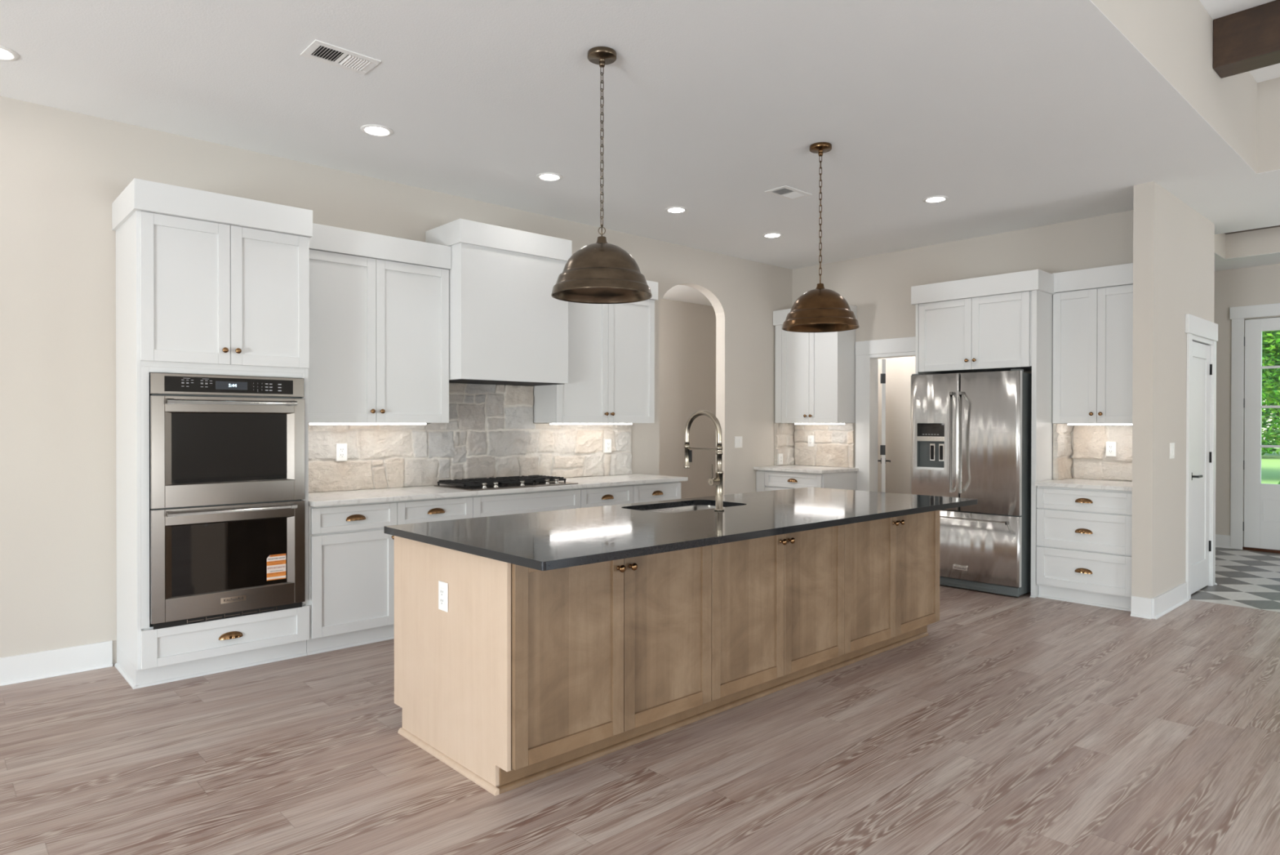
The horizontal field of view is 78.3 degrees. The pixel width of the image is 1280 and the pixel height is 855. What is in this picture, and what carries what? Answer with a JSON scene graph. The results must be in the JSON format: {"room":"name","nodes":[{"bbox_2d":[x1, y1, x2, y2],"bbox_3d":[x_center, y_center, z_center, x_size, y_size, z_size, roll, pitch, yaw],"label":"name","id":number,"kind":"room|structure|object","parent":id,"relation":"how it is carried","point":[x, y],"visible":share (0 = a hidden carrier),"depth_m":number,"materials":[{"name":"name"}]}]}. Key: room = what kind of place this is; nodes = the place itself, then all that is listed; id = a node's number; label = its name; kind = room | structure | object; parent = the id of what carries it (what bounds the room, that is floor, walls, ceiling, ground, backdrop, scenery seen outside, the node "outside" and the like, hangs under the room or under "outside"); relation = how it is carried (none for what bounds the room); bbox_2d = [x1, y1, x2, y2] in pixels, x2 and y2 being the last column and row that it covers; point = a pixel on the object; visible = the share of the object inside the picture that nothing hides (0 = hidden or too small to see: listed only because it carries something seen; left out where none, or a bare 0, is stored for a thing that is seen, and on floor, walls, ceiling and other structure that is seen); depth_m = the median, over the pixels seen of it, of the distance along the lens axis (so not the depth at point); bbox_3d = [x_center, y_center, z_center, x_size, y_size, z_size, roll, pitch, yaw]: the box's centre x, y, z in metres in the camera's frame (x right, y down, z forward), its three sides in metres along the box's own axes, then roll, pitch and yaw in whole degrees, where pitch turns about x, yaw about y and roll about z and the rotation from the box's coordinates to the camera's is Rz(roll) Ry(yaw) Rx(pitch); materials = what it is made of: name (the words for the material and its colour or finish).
{"room":"kitchen","nodes":[
{"label":"kitchen","id":0,"kind":"room"},
{"bbox_2d":[0,95,792,665],"bbox_3d":[-2.984,-0.207,4.508,12.900,3.100,0.120,0,0,-43],"label":"wall","id":1,"kind":"structure","parent":0,"point":[62,171],"depth_m":4.37,"materials":[{"name":"paint"}]},
{"bbox_2d":[0,640,112,685],"bbox_3d":[-3.198,1.273,4.221,11.990,0.142,0.028,0,0,-43],"label":"baseboard","id":2,"kind":"structure","parent":1,"relation":"attached to","point":[17,668],"depth_m":4.25,"materials":[{"name":"paint"}]},
{"bbox_2d":[308,222,451,422],"bbox_3d":[-1.815,-0.645,5.248,1.050,1.227,0.363,0,0,-43],"label":"upper cabinet","id":3,"kind":"object","parent":1,"relation":"attached to","point":[379,304],"visible":0.83,"depth_m":5.14,"materials":[{"name":"paint"}]},
{"bbox_2d":[309,422,426,424],"bbox_3d":[-1.771,-0.025,5.170,0.782,0.014,0.032,0,0,-43],"label":"light","id":4,"kind":"object","parent":3,"relation":"attached to","point":[309,423],"visible":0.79,"depth_m":5.14,"materials":[{"name":"plastic"}]},
{"bbox_2d":[308,382,632,493],"bbox_3d":[-1.185,0.045,6.037,3.018,0.753,0.059,0,0,-43],"label":"backsplash","id":5,"kind":"structure","parent":1,"relation":"attached to","point":[491,431],"depth_m":5.94,"materials":[{"name":"beige stone"}]},
{"bbox_2d":[334,443,346,461],"bbox_3d":[-2.001,0.166,5.268,0.074,0.118,0.030,0,0,-43],"label":"wall outlet","id":6,"kind":"object","parent":5,"relation":"attached to","point":[341,448],"visible":1,"depth_m":5.25,"materials":[{"name":"plastic"}]},
{"bbox_2d":[339,447,344,457],"bbox_3d":[-1.992,0.166,5.259,0.035,0.068,0.004,0,0,-43],"label":"receptacle","id":7,"kind":"object","parent":6,"relation":"attached to","point":[341,449],"depth_m":5.26,"materials":[{"name":"white plastic"}]},
{"bbox_2d":[603,439,611,452],"bbox_3d":[-0.282,0.159,6.845,0.074,0.118,0.030,0,0,-43],"label":"wall outlet","id":8,"kind":"object","parent":5,"relation":"attached to","point":[606,442],"visible":1,"depth_m":6.83,"materials":[{"name":"plastic"}]},
{"bbox_2d":[606,441,609,449],"bbox_3d":[-0.274,0.159,6.836,0.035,0.068,0.004,0,0,-43],"label":"receptacle","id":9,"kind":"object","parent":8,"relation":"attached to","point":[607,442],"depth_m":6.83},
{"bbox_2d":[425,218,572,386],"bbox_3d":[-1.040,-0.879,5.865,0.958,1.095,0.498,0,0,-43],"label":"range hood","id":10,"kind":"object","parent":1,"relation":"attached to","point":[506,326],"visible":0.74,"depth_m":5.63,"materials":[{"name":"paint"}]},
{"bbox_2d":[533,280,657,422],"bbox_3d":[-0.351,-0.648,6.591,1.072,1.222,0.363,0,0,-43],"label":"upper cabinet","id":11,"kind":"object","parent":1,"relation":"attached to","point":[611,346],"visible":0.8,"depth_m":6.46,"materials":[{"name":"paint"}]},
{"bbox_2d":[549,422,631,424],"bbox_3d":[-0.390,-0.031,6.488,0.850,0.014,0.032,0,0,-43],"label":"light","id":12,"kind":"object","parent":11,"relation":"attached to","point":[549,423],"visible":0.89,"depth_m":6.46,"materials":[{"name":"plastic"}]},
{"bbox_2d":[550,423,631,424],"bbox_3d":[-0.390,-0.028,6.488,0.846,0.010,0.030,0,0,-43],"label":"diffuser","id":13,"kind":"object","parent":12,"relation":"attached to","point":[550,424],"depth_m":6.46,"materials":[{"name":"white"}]},
{"bbox_2d":[734,435,742,448],"bbox_3d":[1.016,0.150,8.093,0.118,0.118,0.010,0,0,-43],"label":"light switch","id":14,"kind":"object","parent":1,"relation":"attached to","point":[738,439],"visible":1,"depth_m":8.08,"materials":[{"name":"plastic"}]},
{"bbox_2d":[774,422,795,465],"bbox_3d":[1.585,0.182,8.583,0.313,0.457,0.055,0,0,-43],"label":"stone side splash","id":15,"kind":"object","parent":1,"relation":"attached to","point":[784,442],"visible":1,"depth_m":8.57,"materials":[{"name":"beige stone"}]},
{"bbox_2d":[777,453,782,464],"bbox_3d":[1.515,0.341,8.499,0.074,0.118,0.030,0,0,-43],"label":"wall outlet","id":16,"kind":"object","parent":15,"relation":"attached to","point":[780,455],"visible":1,"depth_m":8.48,"materials":[{"name":"plastic"}]},
{"bbox_2d":[0,0,1279,271],"bbox_3d":[1.810,-1.709,1.866,16.400,0.002,10.520,0,0,-43],"label":"ceiling","id":17,"kind":"structure","parent":0,"point":[1023,114],"depth_m":4.22,"materials":[{"name":"paint"}]},
{"bbox_2d":[0,44,19,60],"bbox_3d":[-2.956,-1.720,3.601,0.183,0.008,0.183,0,0,-43],"label":"recessed light","id":18,"kind":"object","parent":17,"relation":"in","point":[6,53],"visible":1,"depth_m":3.63,"materials":[{"name":"plastic"}]},
{"bbox_2d":[300,39,381,74],"bbox_3d":[-1.391,-1.718,3.660,0.304,0.008,0.192,0,0,-43],"label":"ceiling vent","id":19,"kind":"object","parent":17,"relation":"in","point":[320,51],"visible":1,"depth_m":3.65,"materials":[{"name":"plastic"}]},
{"bbox_2d":[360,124,393,136],"bbox_3d":[-1.528,-1.723,4.572,0.183,0.008,0.183,0,0,-43],"label":"recessed light","id":20,"kind":"object","parent":17,"relation":"in","point":[375,130],"visible":1,"depth_m":4.56,"materials":[{"name":"plastic"}]},
{"bbox_2d":[536,172,562,181],"bbox_3d":[-0.625,-1.727,5.428,0.183,0.008,0.183,0,0,-43],"label":"recessed light","id":21,"kind":"object","parent":17,"relation":"in","point":[548,176],"visible":1,"depth_m":5.42,"materials":[{"name":"plastic"}]},
{"bbox_2d":[551,46,652,303],"bbox_3d":[-0.175,-1.162,3.619,0.463,1.116,0.463,0,0,-43],"label":"pendant light","id":22,"kind":"object","parent":17,"relation":"hanging from","point":[601,272],"visible":1,"depth_m":3.51,"materials":[{"name":"brown metal"}]},
{"bbox_2d":[664,206,687,213],"bbox_3d":[0.289,-1.730,6.266,0.183,0.008,0.183,0,0,-43],"label":"recessed light","id":23,"kind":"object","parent":17,"relation":"in","point":[673,209],"visible":1,"depth_m":6.25,"materials":[{"name":"plastic"}]},
{"bbox_2d":[762,232,782,237],"bbox_3d":[1.197,-1.734,7.107,0.183,0.008,0.183,0,0,-43],"label":"recessed light","id":24,"kind":"object","parent":17,"relation":"in","point":[768,234],"visible":1,"depth_m":7.09,"materials":[{"name":"plastic"}]},
{"bbox_2d":[764,185,812,199],"bbox_3d":[1.095,-1.726,5.799,0.319,0.008,0.191,0,0,-43],"label":"ceiling vent","id":25,"kind":"object","parent":17,"relation":"in","point":[786,192],"visible":1,"depth_m":5.79,"materials":[{"name":"plastic"}]},
{"bbox_2d":[782,142,859,332],"bbox_3d":[1.106,-1.167,4.821,0.463,1.116,0.463,0,0,-43],"label":"pendant light","id":26,"kind":"object","parent":17,"relation":"hanging from","point":[819,309],"visible":1,"depth_m":4.71,"materials":[{"name":"brown metal"}]},
{"bbox_2d":[922,195,948,202],"bbox_3d":[2.240,-1.726,5.960,0.183,0.008,0.183,0,0,-43],"label":"recessed light","id":27,"kind":"object","parent":17,"relation":"in","point":[933,198],"visible":1,"depth_m":5.95,"materials":[{"name":"plastic"}]},
{"bbox_2d":[0,546,1279,854],"bbox_3d":[1.491,1.387,2.226,16.400,0.050,11.450,0,0,-43],"label":"floor","id":28,"kind":"structure","parent":0,"point":[1024,724],"depth_m":3.20,"materials":[{"name":"brown wood"}]},
{"bbox_2d":[111,177,312,688],"bbox_3d":[-2.437,0.040,4.505,0.886,2.606,0.623,0,0,-43],"label":"tall cabinet","id":29,"kind":"object","parent":28,"relation":"on","point":[207,282],"visible":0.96,"depth_m":4.25,"materials":[{"name":"paint"}]},
{"bbox_2d":[149,372,305,629],"bbox_3d":[-2.391,0.378,4.479,0.770,1.327,0.591,0,0,-43],"label":"double oven","id":30,"kind":"object","parent":29,"relation":"in","point":[227,485],"visible":1,"depth_m":4.27,"materials":[{"name":"grey metal"}]},
{"bbox_2d":[306,501,397,655],"bbox_3d":[-1.917,0.900,4.988,0.540,0.883,0.623,0,0,-43],"label":"base cabinet","id":31,"kind":"object","parent":28,"relation":"on","point":[351,557],"visible":0.8,"depth_m":4.78,"materials":[{"name":"paint"}]},
{"bbox_2d":[393,495,472,635],"bbox_3d":[-1.518,0.898,5.354,0.540,0.883,0.623,0,0,-43],"label":"base cabinet","id":32,"kind":"object","parent":28,"relation":"on","point":[412,511],"visible":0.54,"depth_m":5.14,"materials":[{"name":"paint"}]},
{"bbox_2d":[471,488,581,517],"bbox_3d":[-0.976,0.896,5.852,0.930,0.883,0.623,0,0,-43],"label":"base cabinet","id":33,"kind":"object","parent":28,"relation":"on","point":[494,504],"visible":0.19,"depth_m":5.63,"materials":[{"name":"paint"}]},
{"bbox_2d":[308,473,688,506],"bbox_3d":[-0.960,0.439,5.845,3.112,0.030,0.650,0,0,-43],"label":"countertop","id":34,"kind":"structure","parent":33,"relation":"on","point":[394,494],"depth_m":5.33,"materials":[{"name":"white stone"}]},
{"bbox_2d":[434,475,577,490],"bbox_3d":[-0.976,0.402,5.796,0.914,0.044,0.520,0,0,-43],"label":"gas cooktop","id":35,"kind":"object","parent":34,"relation":"in","point":[512,482],"visible":1,"depth_m":5.67,"materials":[{"name":"metal"}]},
{"bbox_2d":[394,535,711,795],"bbox_3d":[-0.385,0.910,3.541,1.098,0.882,0.980,0,0,-43],"label":"base cabinet","id":36,"kind":"object","parent":28,"relation":"on","point":[528,675],"visible":0.83,"depth_m":3.16,"materials":[{"name":"brown wood"}]},
{"bbox_2d":[438,580,448,612],"bbox_3d":[-0.802,0.687,3.201,0.009,0.118,0.074,0,0,-43],"label":"island outlet","id":37,"kind":"object","parent":36,"relation":"attached to","point":[442,586],"visible":1,"depth_m":3.19,"materials":[{"name":"plastic"}]},
{"bbox_2d":[440,587,444,604],"bbox_3d":[-0.804,0.687,3.199,0.004,0.068,0.035,0,0,-43],"label":"receptacle","id":38,"kind":"object","parent":37,"relation":"attached to","point":[442,589],"depth_m":3.20,"materials":[{"name":"white plastic"}]},
{"bbox_2d":[383,486,977,570],"bbox_3d":[0.456,0.451,4.128,3.218,0.030,1.210,0,0,-43],"label":"countertop","id":39,"kind":"structure","parent":36,"relation":"on","point":[544,540],"depth_m":3.57,"materials":[{"name":"black stone"}]},
{"bbox_2d":[643,504,724,512],"bbox_3d":[0.251,0.565,4.361,0.721,0.199,0.426,0,0,-43],"label":"sink","id":40,"kind":"object","parent":39,"relation":"in","point":[696,507],"visible":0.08,"depth_m":4.62,"materials":[{"name":"metal"}]},
{"bbox_2d":[683,409,724,511],"bbox_3d":[0.323,0.170,4.192,0.094,0.528,0.280,0,0,-43],"label":"kitchen faucet","id":41,"kind":"object","parent":39,"relation":"on","point":[717,481],"visible":1,"depth_m":4.12,"materials":[{"name":"silver metal"}]},
{"bbox_2d":[579,484,633,507],"bbox_3d":[-0.436,0.894,6.348,0.536,0.883,0.623,0,0,-43],"label":"drawer","id":42,"kind":"object","parent":28,"relation":"on","point":[623,494],"visible":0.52,"depth_m":6.13,"materials":[{"name":"paint"}]},
{"bbox_2d":[631,481,680,502],"bbox_3d":[-0.037,0.892,6.713,0.545,0.883,0.623,0,0,-43],"label":"drawer","id":43,"kind":"object","parent":28,"relation":"on","point":[646,492],"visible":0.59,"depth_m":6.50,"materials":[{"name":"paint"}]},
{"bbox_2d":[697,524,844,719],"bbox_3d":[0.416,0.907,4.277,1.076,0.882,0.980,0,0,-43],"label":"base cabinet","id":44,"kind":"object","parent":28,"relation":"on","point":[778,600],"visible":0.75,"depth_m":3.91,"materials":[{"name":"brown wood"}]},
{"bbox_2d":[755,470,857,492],"bbox_3d":[1.719,0.886,8.185,0.658,0.883,0.826,0,0,-43],"label":"base cabinet","id":45,"kind":"object","parent":28,"relation":"on","point":[766,480],"visible":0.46,"depth_m":7.97,"materials":[{"name":"paint"}]},
{"bbox_2d":[753,464,858,473],"bbox_3d":[1.724,0.429,8.173,0.666,0.030,0.850,0,0,-43],"label":"countertop","id":46,"kind":"structure","parent":45,"relation":"on","point":[790,468],"depth_m":8.01,"materials":[{"name":"white stone"}]},
{"bbox_2d":[830,510,940,670],"bbox_3d":[1.218,0.904,5.013,1.100,0.882,0.980,0,0,-43],"label":"base cabinet","id":47,"kind":"object","parent":28,"relation":"on","point":[891,580],"visible":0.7,"depth_m":4.64,"materials":[{"name":"brown wood"}]},
{"bbox_2d":[910,368,1031,596],"bbox_3d":[2.893,0.432,6.705,0.812,1.788,0.918,0,0,-43],"label":"refrigerator","id":48,"kind":"object","parent":28,"relation":"on","point":[971,432],"visible":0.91,"depth_m":6.37,"materials":[{"name":"grey metal"}]},
{"bbox_2d":[911,269,1066,597],"bbox_3d":[2.994,0.048,6.776,0.681,2.580,1.070,0,0,-43],"label":"refrigerator surround","id":49,"kind":"object","parent":28,"relation":"on","point":[1004,322],"visible":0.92,"depth_m":6.40,"materials":[{"name":"paint"}]},
{"bbox_2d":[1053,423,1073,479],"bbox_3d":[3.501,0.197,6.497,0.313,0.457,0.058,0,0,-43],"label":"stone side splash","id":50,"kind":"object","parent":49,"relation":"attached to","point":[1062,444],"visible":0.98,"depth_m":6.45,"materials":[{"name":"beige stone"}]},
{"bbox_2d":[1035,485,1132,611],"bbox_3d":[3.579,0.900,6.152,0.667,0.883,0.683,0,0,-43],"label":"base cabinet","id":51,"kind":"object","parent":28,"relation":"on","point":[1084,535],"visible":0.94,"depth_m":5.94,"materials":[{"name":"paint"}]},
{"bbox_2d":[1035,478,1132,491],"bbox_3d":[3.576,0.443,6.147,0.676,0.030,0.684,0,0,-43],"label":"countertop","id":52,"kind":"structure","parent":51,"relation":"on","point":[1116,485],"depth_m":6.03,"materials":[{"name":"white stone"}]},
{"bbox_2d":[658,298,715,498],"bbox_3d":[0.164,-0.073,8.125,3.230,2.800,0.950,0,0,-43],"label":"wall","id":53,"kind":"structure","parent":0,"point":[687,331],"depth_m":8.98,"materials":[{"name":"paint"}]},
{"bbox_2d":[662,284,712,306],"bbox_3d":[0.192,-1.448,8.141,3.100,0.050,0.950,0,0,-43],"label":"ceiling","id":54,"kind":"structure","parent":0,"point":[684,293],"depth_m":8.53,"materials":[{"name":"paint"}]},
{"bbox_2d":[877,355,915,493],"bbox_3d":[2.715,-0.212,8.429,0.900,3.080,2.050,0,0,-43],"label":"wall","id":55,"kind":"structure","parent":0,"point":[899,371],"depth_m":8.79,"materials":[{"name":"paint"}]},
{"bbox_2d":[855,336,915,492],"bbox_3d":[2.565,0.224,7.992,0.643,2.212,1.388,0,0,-12],"label":"door frame","id":56,"kind":"structure","parent":55,"relation":"in","point":[868,353],"depth_m":8.03,"materials":[{"name":"paint"}]},
{"bbox_2d":[791,209,1133,478],"bbox_3d":[2.876,-0.206,7.498,0.120,3.080,3.640,0,0,-43],"label":"wall","id":57,"kind":"structure","parent":0,"point":[880,285],"depth_m":7.35,"materials":[{"name":"paint"}]},
{"bbox_2d":[773,304,857,422],"bbox_3d":[1.826,-0.649,8.280,0.363,1.206,0.811,0,0,-43],"label":"upper cabinet","id":58,"kind":"object","parent":57,"relation":"attached to","point":[815,371],"visible":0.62,"depth_m":8.11,"materials":[{"name":"paint"}]},
{"bbox_2d":[794,422,844,424],"bbox_3d":[1.860,-0.039,8.168,0.032,0.014,0.600,0,0,-43],"label":"light","id":59,"kind":"object","parent":58,"relation":"attached to","point":[794,423],"visible":1,"depth_m":8.15,"materials":[{"name":"plastic"}]},
{"bbox_2d":[794,423,844,424],"bbox_3d":[1.859,-0.037,8.168,0.030,0.010,0.596,0,0,-43],"label":"diffuser","id":60,"kind":"object","parent":59,"relation":"attached to","point":[794,424],"depth_m":8.15,"materials":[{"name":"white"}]},
{"bbox_2d":[794,422,855,467],"bbox_3d":[1.951,0.184,8.374,0.057,0.457,0.738,0,0,-43],"label":"backsplash","id":61,"kind":"structure","parent":57,"relation":"attached to","point":[834,446],"depth_m":8.33,"materials":[{"name":"beige stone"}]},
{"bbox_2d":[808,435,814,446],"bbox_3d":[1.842,0.145,8.465,0.030,0.118,0.074,0,0,-43],"label":"wall outlet","id":62,"kind":"object","parent":61,"relation":"attached to","point":[811,437],"visible":1,"depth_m":8.45,"materials":[{"name":"plastic"}]},
{"bbox_2d":[808,437,812,444],"bbox_3d":[1.833,0.145,8.457,0.004,0.068,0.035,0,0,-43],"label":"receptacle","id":63,"kind":"object","parent":62,"relation":"attached to","point":[810,438],"depth_m":8.45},
{"bbox_2d":[1052,262,1133,423],"bbox_3d":[3.694,-0.640,6.246,0.363,1.216,0.684,0,0,-43],"label":"upper cabinet","id":64,"kind":"object","parent":57,"relation":"attached to","point":[1093,307],"visible":0.84,"depth_m":6.17,"materials":[{"name":"paint"}]},
{"bbox_2d":[1067,422,1132,425],"bbox_3d":[3.679,-0.026,6.187,0.032,0.014,0.580,0,0,-43],"label":"light","id":65,"kind":"object","parent":64,"relation":"attached to","point":[1068,424],"visible":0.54,"depth_m":6.23,"materials":[{"name":"plastic"}]},
{"bbox_2d":[1067,423,1132,425],"bbox_3d":[3.679,-0.023,6.186,0.030,0.010,0.576,0,0,-43],"label":"diffuser","id":66,"kind":"object","parent":65,"relation":"attached to","point":[1068,424],"depth_m":6.21,"materials":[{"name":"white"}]},
{"bbox_2d":[1072,425,1132,480],"bbox_3d":[3.824,0.198,6.330,0.062,0.457,0.620,0,0,-43],"label":"backsplash","id":67,"kind":"structure","parent":57,"relation":"attached to","point":[1091,461],"depth_m":6.39,"materials":[{"name":"beige stone"}]},
{"bbox_2d":[1106,441,1116,456],"bbox_3d":[3.796,0.173,6.336,0.030,0.118,0.074,0,0,-43],"label":"wall outlet","id":68,"kind":"object","parent":67,"relation":"attached to","point":[1111,446],"visible":1,"depth_m":6.32,"materials":[{"name":"plastic"}]},
{"bbox_2d":[1108,444,1113,453],"bbox_3d":[3.787,0.173,6.328,0.004,0.068,0.035,0,0,-43],"label":"receptacle","id":69,"kind":"object","parent":68,"relation":"attached to","point":[1110,446],"depth_m":6.32,"materials":[{"name":"white plastic"}]},
{"bbox_2d":[1131,181,1214,598],"bbox_3d":[3.668,-0.201,6.749,1.750,3.080,1.715,0,0,-43],"label":"wall","id":70,"kind":"structure","parent":0,"point":[1174,244],"depth_m":5.68,"materials":[{"name":"paint"}]},
{"bbox_2d":[1169,442,1174,458],"bbox_3d":[3.955,0.173,5.844,0.118,0.118,0.010,0,0,-43],"label":"light switch","id":71,"kind":"object","parent":70,"relation":"attached to","point":[1171,444],"visible":1,"depth_m":5.83,"materials":[{"name":"plastic"}]},
{"bbox_2d":[1130,582,1217,619],"bbox_3d":[3.676,1.268,6.747,1.806,0.142,1.743,0,0,-43],"label":"baseboard","id":72,"kind":"structure","parent":70,"relation":"attached to","point":[1157,606],"depth_m":5.62,"materials":[{"name":"paint"}]},
{"bbox_2d":[1185,313,1217,599],"bbox_3d":[4.535,0.232,6.429,0.935,2.220,0.172,0,0,-43],"label":"door","id":73,"kind":"structure","parent":70,"relation":"in","point":[1202,334],"depth_m":6.46,"materials":[{"name":"paint"}]},
{"bbox_2d":[1090,0,1279,173],"bbox_3d":[1.763,-2.017,-1.042,12.400,0.646,6.300,0,0,-43],"label":"wall","id":74,"kind":"structure","parent":0,"point":[1175,37],"depth_m":4.37,"materials":[{"name":"paint"}]},
{"bbox_2d":[1199,0,1279,82],"bbox_3d":[1.764,-2.345,-1.044,12.400,0.070,6.300,0,0,-43],"label":"ceiling","id":75,"kind":"structure","parent":0,"point":[1216,9],"depth_m":4.40,"materials":[{"name":"paint"}]},
{"bbox_2d":[1213,0,1279,78],"bbox_3d":[5.418,-2.184,2.333,0.200,0.279,6.092,0,0,-43],"label":"ceiling beam","id":76,"kind":"structure","parent":75,"relation":"attached to","point":[1246,40],"depth_m":4.41,"materials":[{"name":"brown wood"}]},
{"bbox_2d":[1213,263,1279,546],"bbox_3d":[7.191,-0.204,8.025,0.150,3.080,4.900,0,0,-43],"label":"wall","id":77,"kind":"structure","parent":0,"point":[1255,285],"depth_m":8.68,"materials":[{"name":"paint"}]},
{"bbox_2d":[1229,302,1279,553],"bbox_3d":[6.942,0.009,8.264,0.156,2.652,1.198,0,0,-43],"label":"door","id":78,"kind":"structure","parent":77,"relation":"in","point":[1260,526],"depth_m":8.54,"materials":[{"name":"paint"}]},
{"bbox_2d":[1214,226,1279,258],"bbox_3d":[6.625,-2.003,6.475,1.530,0.546,3.400,0,0,-43],"label":"wall","id":79,"kind":"structure","parent":0,"point":[1264,241],"depth_m":7.96,"materials":[{"name":"paint"}]},
{"bbox_3d":[6.633,-2.286,6.480,1.550,0.060,3.400,0,0,-43],"label":"ceiling","id":80,"kind":"structure","parent":0,"visible":0},
{"bbox_2d":[1224,225,1279,234],"bbox_3d":[7.077,-2.119,6.836,0.204,0.273,3.283,0,0,-43],"label":"ceiling beam","id":81,"kind":"structure","parent":80,"relation":"attached to","point":[1276,225],"depth_m":7.92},
{"label":"outside","id":82,"kind":"structure","parent":0,"visible":0},
{"bbox_2d":[1261,440,1279,484],"bbox_3d":[33.766,1.429,37.789,79.150,0.150,110.000,0,0,-43],"label":"lawn","id":83,"kind":"structure","parent":82,"point":[1270,463],"depth_m":26.97,"materials":[{"name":"green plant"}]},
{"bbox_2d":[1261,330,1279,455],"bbox_3d":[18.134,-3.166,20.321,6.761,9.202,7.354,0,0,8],"label":"shade tree","id":84,"kind":"object","parent":83,"relation":"on","point":[1269,339],"visible":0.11,"depth_m":20.81,"materials":[{"name":"green plant"}]},
{"bbox_3d":[7.208,-0.190,5.529,3.500,3.080,8.600,0,0,-43],"label":"wall","id":85,"kind":"structure","parent":0,"visible":0},
{"bbox_2d":[1215,533,1231,548],"bbox_3d":[6.019,1.257,9.177,0.028,0.142,1.430,0,0,-43],"label":"baseboard","id":86,"kind":"structure","parent":85,"relation":"attached to","point":[1221,540],"depth_m":8.70,"materials":[{"name":"paint"}]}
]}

